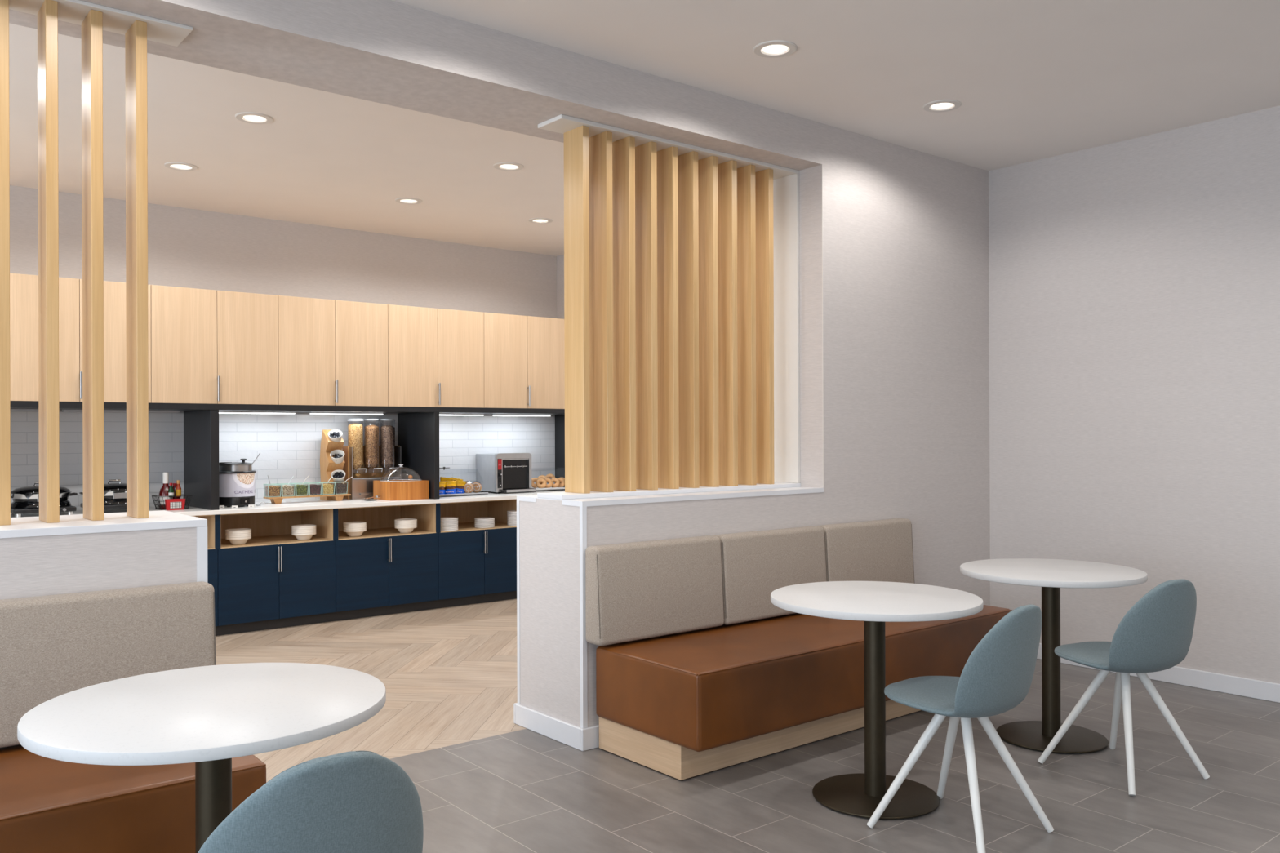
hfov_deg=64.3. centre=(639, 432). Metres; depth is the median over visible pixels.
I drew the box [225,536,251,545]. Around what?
bowl
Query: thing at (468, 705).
floor
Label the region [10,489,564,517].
countertop
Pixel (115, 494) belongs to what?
chafing dish
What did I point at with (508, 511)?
plate
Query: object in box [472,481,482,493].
cinnamon roll
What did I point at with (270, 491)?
glass jar
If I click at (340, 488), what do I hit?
glass jar
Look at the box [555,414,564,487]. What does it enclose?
divider panel
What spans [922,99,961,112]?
recessed light
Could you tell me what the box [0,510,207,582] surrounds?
trim
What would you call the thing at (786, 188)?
trim
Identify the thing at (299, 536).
bowl
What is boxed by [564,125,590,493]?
wooden slat
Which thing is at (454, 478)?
muffin
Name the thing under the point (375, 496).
tongs
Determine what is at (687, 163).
wooden slat
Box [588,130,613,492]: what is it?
wooden slat
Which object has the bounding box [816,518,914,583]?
cushion
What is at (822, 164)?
trim
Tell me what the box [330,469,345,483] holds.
cup
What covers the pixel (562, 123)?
trim
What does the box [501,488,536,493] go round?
tray
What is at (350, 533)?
bowl
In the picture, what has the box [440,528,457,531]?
plate
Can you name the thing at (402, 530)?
bowl
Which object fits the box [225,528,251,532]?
bowl
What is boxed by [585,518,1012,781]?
bench
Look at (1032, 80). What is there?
ceiling
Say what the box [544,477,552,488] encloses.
bagel
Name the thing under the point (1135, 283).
wall
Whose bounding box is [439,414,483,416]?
diffuser
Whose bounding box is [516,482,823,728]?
trim
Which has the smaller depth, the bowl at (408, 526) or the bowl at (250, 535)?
the bowl at (250, 535)
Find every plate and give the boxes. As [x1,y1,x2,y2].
[440,516,457,519]
[440,519,457,521]
[440,520,457,522]
[440,521,457,524]
[440,523,457,525]
[440,525,457,528]
[440,527,457,529]
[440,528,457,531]
[474,517,494,519]
[474,519,494,521]
[474,520,494,522]
[474,521,494,524]
[474,523,494,525]
[474,524,494,526]
[474,525,494,528]
[506,510,516,512]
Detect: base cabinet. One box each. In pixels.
[191,515,217,626]
[215,508,336,635]
[333,503,438,621]
[435,499,516,608]
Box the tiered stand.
[320,429,345,500]
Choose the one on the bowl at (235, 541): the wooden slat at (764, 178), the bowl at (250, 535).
the bowl at (250, 535)
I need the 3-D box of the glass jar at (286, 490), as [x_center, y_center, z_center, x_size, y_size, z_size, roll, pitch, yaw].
[-2.581,0.417,7.423,0.098,0.092,0.098,0,0,-39]
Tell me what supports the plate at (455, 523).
on the plate
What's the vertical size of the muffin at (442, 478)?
0.120 m
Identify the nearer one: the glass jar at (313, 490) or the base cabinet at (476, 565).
the glass jar at (313, 490)
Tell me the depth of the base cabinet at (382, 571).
7.59 m
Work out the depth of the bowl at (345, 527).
7.42 m
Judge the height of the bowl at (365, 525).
0.052 m
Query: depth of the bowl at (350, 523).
7.45 m
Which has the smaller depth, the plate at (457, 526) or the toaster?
the plate at (457, 526)
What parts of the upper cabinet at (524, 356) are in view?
door, handle, door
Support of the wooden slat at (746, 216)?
on the trim at (583, 501)
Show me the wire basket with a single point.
(186, 495)
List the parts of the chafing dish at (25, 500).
lid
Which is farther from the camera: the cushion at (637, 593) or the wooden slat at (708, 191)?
the wooden slat at (708, 191)
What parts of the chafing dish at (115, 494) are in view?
handle, lid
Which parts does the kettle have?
lid, control panel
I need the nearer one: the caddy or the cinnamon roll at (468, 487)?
the caddy
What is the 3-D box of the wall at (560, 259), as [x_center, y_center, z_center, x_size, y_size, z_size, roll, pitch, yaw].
[0.404,-0.132,7.963,0.150,2.962,3.781,0,0,-39]
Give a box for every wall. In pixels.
[0,0,990,748]
[9,185,556,510]
[556,254,564,319]
[988,105,1279,684]
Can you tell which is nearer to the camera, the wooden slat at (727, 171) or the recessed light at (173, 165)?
the wooden slat at (727, 171)
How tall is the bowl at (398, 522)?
0.052 m
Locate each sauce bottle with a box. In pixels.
[159,472,173,509]
[168,483,173,496]
[172,483,178,498]
[175,480,181,497]
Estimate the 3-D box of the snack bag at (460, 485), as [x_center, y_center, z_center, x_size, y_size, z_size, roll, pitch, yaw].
[-1.459,0.441,8.206,0.115,0.122,0.076,0,0,-7]
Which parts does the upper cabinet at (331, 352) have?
door, handle, door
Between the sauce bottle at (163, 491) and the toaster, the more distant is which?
the toaster
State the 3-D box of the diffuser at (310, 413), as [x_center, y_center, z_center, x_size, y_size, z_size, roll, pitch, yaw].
[-2.221,-0.141,7.718,0.562,0.007,0.042,0,0,-39]
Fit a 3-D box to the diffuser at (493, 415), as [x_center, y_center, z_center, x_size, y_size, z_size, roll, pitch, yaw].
[-1.008,-0.145,8.706,0.552,0.007,0.042,0,0,-39]
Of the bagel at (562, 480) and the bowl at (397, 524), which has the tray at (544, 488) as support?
the bagel at (562, 480)
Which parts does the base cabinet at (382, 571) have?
door, handle, handle, door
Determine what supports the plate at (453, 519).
on the plate at (441, 521)
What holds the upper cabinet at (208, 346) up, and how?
attached to the wall at (188, 247)
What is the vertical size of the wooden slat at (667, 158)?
1.652 m
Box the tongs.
[364,495,380,498]
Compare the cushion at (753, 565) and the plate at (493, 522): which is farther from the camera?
the plate at (493, 522)
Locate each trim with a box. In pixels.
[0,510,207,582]
[8,0,192,46]
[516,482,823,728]
[537,114,799,179]
[773,173,799,483]
[822,164,823,488]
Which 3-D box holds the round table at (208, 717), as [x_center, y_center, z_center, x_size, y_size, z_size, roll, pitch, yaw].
[-0.970,0.981,2.316,0.762,0.745,0.762,0,0,-39]
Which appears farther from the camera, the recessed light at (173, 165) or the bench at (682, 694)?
the recessed light at (173, 165)
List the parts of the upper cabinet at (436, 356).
door, handle, door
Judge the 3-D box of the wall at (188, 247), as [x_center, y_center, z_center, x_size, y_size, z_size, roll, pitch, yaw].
[-3.983,-0.117,6.721,8.220,2.962,0.162,0,0,-39]
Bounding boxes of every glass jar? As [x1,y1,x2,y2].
[263,484,281,497]
[277,483,295,496]
[293,482,308,496]
[304,482,322,495]
[317,481,335,494]
[332,481,347,494]
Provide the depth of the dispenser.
7.92 m
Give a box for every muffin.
[439,481,445,494]
[440,476,453,481]
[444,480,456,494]
[451,477,462,480]
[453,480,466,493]
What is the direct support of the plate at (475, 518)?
on the plate at (474, 519)
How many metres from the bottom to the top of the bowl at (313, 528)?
0.052 m
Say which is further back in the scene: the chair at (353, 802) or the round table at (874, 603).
the round table at (874, 603)
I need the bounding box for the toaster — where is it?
[475,453,536,493]
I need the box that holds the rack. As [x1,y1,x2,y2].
[263,493,351,503]
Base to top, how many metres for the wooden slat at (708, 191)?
1.652 m
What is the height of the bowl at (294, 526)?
0.052 m
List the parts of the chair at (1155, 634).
leg, seat, leg, leg, backrest, leg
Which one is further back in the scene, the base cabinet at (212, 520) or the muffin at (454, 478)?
the muffin at (454, 478)
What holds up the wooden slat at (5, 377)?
on the trim at (24, 526)
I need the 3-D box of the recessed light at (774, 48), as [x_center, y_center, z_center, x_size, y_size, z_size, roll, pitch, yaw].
[0.568,-1.644,4.273,0.184,0.072,0.184,0,0,-39]
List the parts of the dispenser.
lid, panel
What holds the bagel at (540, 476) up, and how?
on the tray at (544, 488)
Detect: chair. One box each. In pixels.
[198,751,423,852]
[866,604,1053,852]
[1037,578,1209,795]
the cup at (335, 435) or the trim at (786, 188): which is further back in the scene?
the cup at (335, 435)
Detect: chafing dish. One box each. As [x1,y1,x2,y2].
[10,481,77,517]
[79,479,126,510]
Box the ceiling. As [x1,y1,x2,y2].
[8,0,1279,256]
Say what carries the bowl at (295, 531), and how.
on the bowl at (314, 531)
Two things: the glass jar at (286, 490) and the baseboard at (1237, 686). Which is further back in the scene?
the glass jar at (286, 490)
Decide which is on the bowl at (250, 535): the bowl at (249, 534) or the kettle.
the bowl at (249, 534)
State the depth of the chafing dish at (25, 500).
6.25 m
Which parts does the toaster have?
control panel, frame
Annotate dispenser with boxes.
[342,418,401,499]
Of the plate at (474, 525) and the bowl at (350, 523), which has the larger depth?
the plate at (474, 525)
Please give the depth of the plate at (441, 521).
7.88 m
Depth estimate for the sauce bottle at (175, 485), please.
6.90 m
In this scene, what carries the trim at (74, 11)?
attached to the wall at (904, 337)
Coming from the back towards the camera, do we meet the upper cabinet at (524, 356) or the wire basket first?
the upper cabinet at (524, 356)
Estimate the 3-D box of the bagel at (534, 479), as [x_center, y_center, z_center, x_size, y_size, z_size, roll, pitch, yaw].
[-0.915,0.436,8.864,0.096,0.090,0.053,0,0,-14]
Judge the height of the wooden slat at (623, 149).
1.652 m
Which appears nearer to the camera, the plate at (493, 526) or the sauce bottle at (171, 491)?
the sauce bottle at (171, 491)
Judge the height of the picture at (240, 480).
0.105 m
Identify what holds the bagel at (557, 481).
on the tray at (544, 488)
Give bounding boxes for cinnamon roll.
[463,481,475,493]
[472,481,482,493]
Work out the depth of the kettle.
7.00 m
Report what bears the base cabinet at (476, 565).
on the floor at (468, 705)
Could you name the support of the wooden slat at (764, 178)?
on the trim at (583, 501)
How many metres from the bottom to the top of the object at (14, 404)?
0.057 m
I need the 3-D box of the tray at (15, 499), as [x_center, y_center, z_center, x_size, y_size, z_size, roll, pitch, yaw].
[-3.768,0.421,6.397,0.308,0.084,0.308,0,0,-39]
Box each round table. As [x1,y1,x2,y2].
[17,662,386,852]
[770,581,983,819]
[960,558,1147,753]
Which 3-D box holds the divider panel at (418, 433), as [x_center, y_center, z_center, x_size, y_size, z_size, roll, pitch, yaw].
[-1.752,0.176,8.030,0.042,0.665,0.627,0,0,-39]
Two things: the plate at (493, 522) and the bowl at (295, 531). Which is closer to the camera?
the bowl at (295, 531)
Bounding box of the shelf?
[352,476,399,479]
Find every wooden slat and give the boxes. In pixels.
[0,0,10,525]
[37,0,59,523]
[81,8,104,520]
[124,19,148,518]
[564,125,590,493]
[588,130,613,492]
[612,136,635,491]
[635,141,657,490]
[657,146,679,488]
[677,151,699,488]
[697,155,719,487]
[717,160,737,486]
[737,164,756,484]
[755,168,773,484]
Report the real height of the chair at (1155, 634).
0.793 m
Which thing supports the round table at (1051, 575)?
on the floor at (526, 790)
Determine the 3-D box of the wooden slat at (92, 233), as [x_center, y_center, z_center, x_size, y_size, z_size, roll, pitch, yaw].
[-1.819,-0.546,3.381,0.035,1.667,0.150,0,0,-39]
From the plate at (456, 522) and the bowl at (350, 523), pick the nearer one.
the bowl at (350, 523)
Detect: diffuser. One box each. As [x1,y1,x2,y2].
[218,412,294,413]
[310,413,382,414]
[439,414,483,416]
[493,415,550,416]
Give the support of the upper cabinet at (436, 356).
attached to the wall at (188, 247)
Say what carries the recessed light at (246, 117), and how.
in the ceiling
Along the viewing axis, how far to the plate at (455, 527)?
7.86 m
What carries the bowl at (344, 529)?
on the bowl at (350, 533)
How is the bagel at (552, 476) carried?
on the tray at (544, 488)
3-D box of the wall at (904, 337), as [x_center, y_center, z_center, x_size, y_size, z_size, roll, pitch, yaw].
[-1.218,-0.127,3.869,8.601,2.962,0.515,0,0,-39]
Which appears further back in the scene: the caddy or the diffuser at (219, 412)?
the diffuser at (219, 412)
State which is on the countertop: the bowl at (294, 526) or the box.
the box
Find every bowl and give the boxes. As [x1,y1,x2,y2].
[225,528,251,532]
[225,531,251,534]
[225,533,251,536]
[225,534,251,537]
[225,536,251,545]
[291,524,315,528]
[291,527,315,530]
[291,528,315,532]
[291,530,315,533]
[291,532,315,540]
[342,521,366,525]
[342,524,366,527]
[342,525,366,528]
[342,527,366,530]
[342,528,366,537]
[394,518,417,522]
[394,520,417,524]
[394,522,417,525]
[394,524,417,527]
[394,525,417,533]
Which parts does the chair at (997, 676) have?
leg, seat, leg, leg, backrest, leg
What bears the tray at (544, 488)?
on the countertop
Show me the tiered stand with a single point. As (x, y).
(327, 466)
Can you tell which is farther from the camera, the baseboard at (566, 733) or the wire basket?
the wire basket
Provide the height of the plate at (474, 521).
0.011 m
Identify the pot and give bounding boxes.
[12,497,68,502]
[104,495,126,498]
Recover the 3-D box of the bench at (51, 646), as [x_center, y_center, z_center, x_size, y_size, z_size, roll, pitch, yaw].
[-2.072,0.923,2.397,2.215,0.868,0.680,0,0,-39]
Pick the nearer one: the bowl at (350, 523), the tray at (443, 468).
the bowl at (350, 523)
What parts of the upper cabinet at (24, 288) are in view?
door, handle, door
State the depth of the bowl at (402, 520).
7.69 m
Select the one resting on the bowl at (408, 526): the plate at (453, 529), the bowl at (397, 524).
the bowl at (397, 524)
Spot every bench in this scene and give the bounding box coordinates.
[0,581,266,852]
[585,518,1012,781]
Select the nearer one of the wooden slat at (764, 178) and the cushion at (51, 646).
the cushion at (51, 646)
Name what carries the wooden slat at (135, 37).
on the trim at (24, 526)
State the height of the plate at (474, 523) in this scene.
0.011 m
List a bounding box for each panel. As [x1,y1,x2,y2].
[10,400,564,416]
[183,409,219,510]
[397,412,439,499]
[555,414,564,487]
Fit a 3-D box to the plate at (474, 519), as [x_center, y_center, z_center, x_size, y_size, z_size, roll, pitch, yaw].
[-1.248,0.701,8.166,0.160,0.011,0.160,0,0,-39]
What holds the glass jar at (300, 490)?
on the rack
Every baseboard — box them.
[513,702,599,751]
[1036,643,1279,702]
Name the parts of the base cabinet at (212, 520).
door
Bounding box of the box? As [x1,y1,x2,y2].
[373,464,429,500]
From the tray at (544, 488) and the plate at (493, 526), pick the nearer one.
the plate at (493, 526)
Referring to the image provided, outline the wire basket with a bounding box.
[151,494,191,510]
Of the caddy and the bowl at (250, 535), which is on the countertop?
the caddy
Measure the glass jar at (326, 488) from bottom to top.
0.092 m
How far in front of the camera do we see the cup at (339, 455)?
7.69 m
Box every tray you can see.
[439,466,488,496]
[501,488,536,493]
[535,487,564,491]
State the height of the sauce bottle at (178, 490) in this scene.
0.112 m
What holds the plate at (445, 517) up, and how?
on the plate at (453, 519)
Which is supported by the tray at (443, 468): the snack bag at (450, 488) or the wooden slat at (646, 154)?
the snack bag at (450, 488)
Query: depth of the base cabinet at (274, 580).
7.06 m
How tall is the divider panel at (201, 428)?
0.665 m
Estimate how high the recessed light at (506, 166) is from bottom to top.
0.072 m
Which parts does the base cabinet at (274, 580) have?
door, handle, handle, door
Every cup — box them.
[328,429,342,441]
[329,449,344,463]
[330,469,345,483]
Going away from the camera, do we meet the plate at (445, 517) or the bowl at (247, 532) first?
the bowl at (247, 532)
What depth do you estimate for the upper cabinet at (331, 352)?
7.25 m
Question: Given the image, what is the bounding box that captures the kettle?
[218,458,256,506]
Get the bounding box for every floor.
[215,598,526,782]
[217,603,1279,852]
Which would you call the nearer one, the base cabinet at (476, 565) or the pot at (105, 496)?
the pot at (105, 496)
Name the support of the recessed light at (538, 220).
in the ceiling
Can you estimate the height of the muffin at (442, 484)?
0.118 m
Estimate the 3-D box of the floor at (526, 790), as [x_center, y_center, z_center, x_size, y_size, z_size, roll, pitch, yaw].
[-0.361,1.401,2.705,8.851,0.100,11.057,0,0,-39]
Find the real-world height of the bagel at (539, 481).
0.091 m
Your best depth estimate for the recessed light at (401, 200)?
7.06 m
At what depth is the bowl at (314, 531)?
7.19 m
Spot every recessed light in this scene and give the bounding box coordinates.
[164,161,197,170]
[235,111,273,124]
[395,197,422,204]
[493,161,524,170]
[528,217,552,223]
[753,40,797,57]
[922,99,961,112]
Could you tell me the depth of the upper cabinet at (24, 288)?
6.21 m
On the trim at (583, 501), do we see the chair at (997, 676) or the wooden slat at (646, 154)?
the wooden slat at (646, 154)
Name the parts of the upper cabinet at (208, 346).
door, handle, door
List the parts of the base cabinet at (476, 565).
door, handle, handle, door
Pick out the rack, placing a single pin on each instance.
(335, 497)
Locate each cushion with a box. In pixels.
[0,581,214,747]
[585,535,724,645]
[712,526,826,624]
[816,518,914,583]
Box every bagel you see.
[531,477,537,488]
[535,478,546,488]
[537,475,546,484]
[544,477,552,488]
[545,473,555,483]
[551,477,559,487]
[554,477,564,487]
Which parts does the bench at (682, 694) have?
seat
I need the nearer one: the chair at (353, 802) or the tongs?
the chair at (353, 802)
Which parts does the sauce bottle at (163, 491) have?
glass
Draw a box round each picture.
[232,472,255,488]
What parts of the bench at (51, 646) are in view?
seat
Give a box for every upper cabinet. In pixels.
[9,273,151,402]
[151,284,278,404]
[278,295,388,406]
[387,304,484,408]
[484,312,564,408]
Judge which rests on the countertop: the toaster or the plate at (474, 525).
the toaster
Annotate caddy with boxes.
[164,498,185,510]
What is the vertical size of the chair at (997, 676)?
0.793 m
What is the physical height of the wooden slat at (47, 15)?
1.667 m

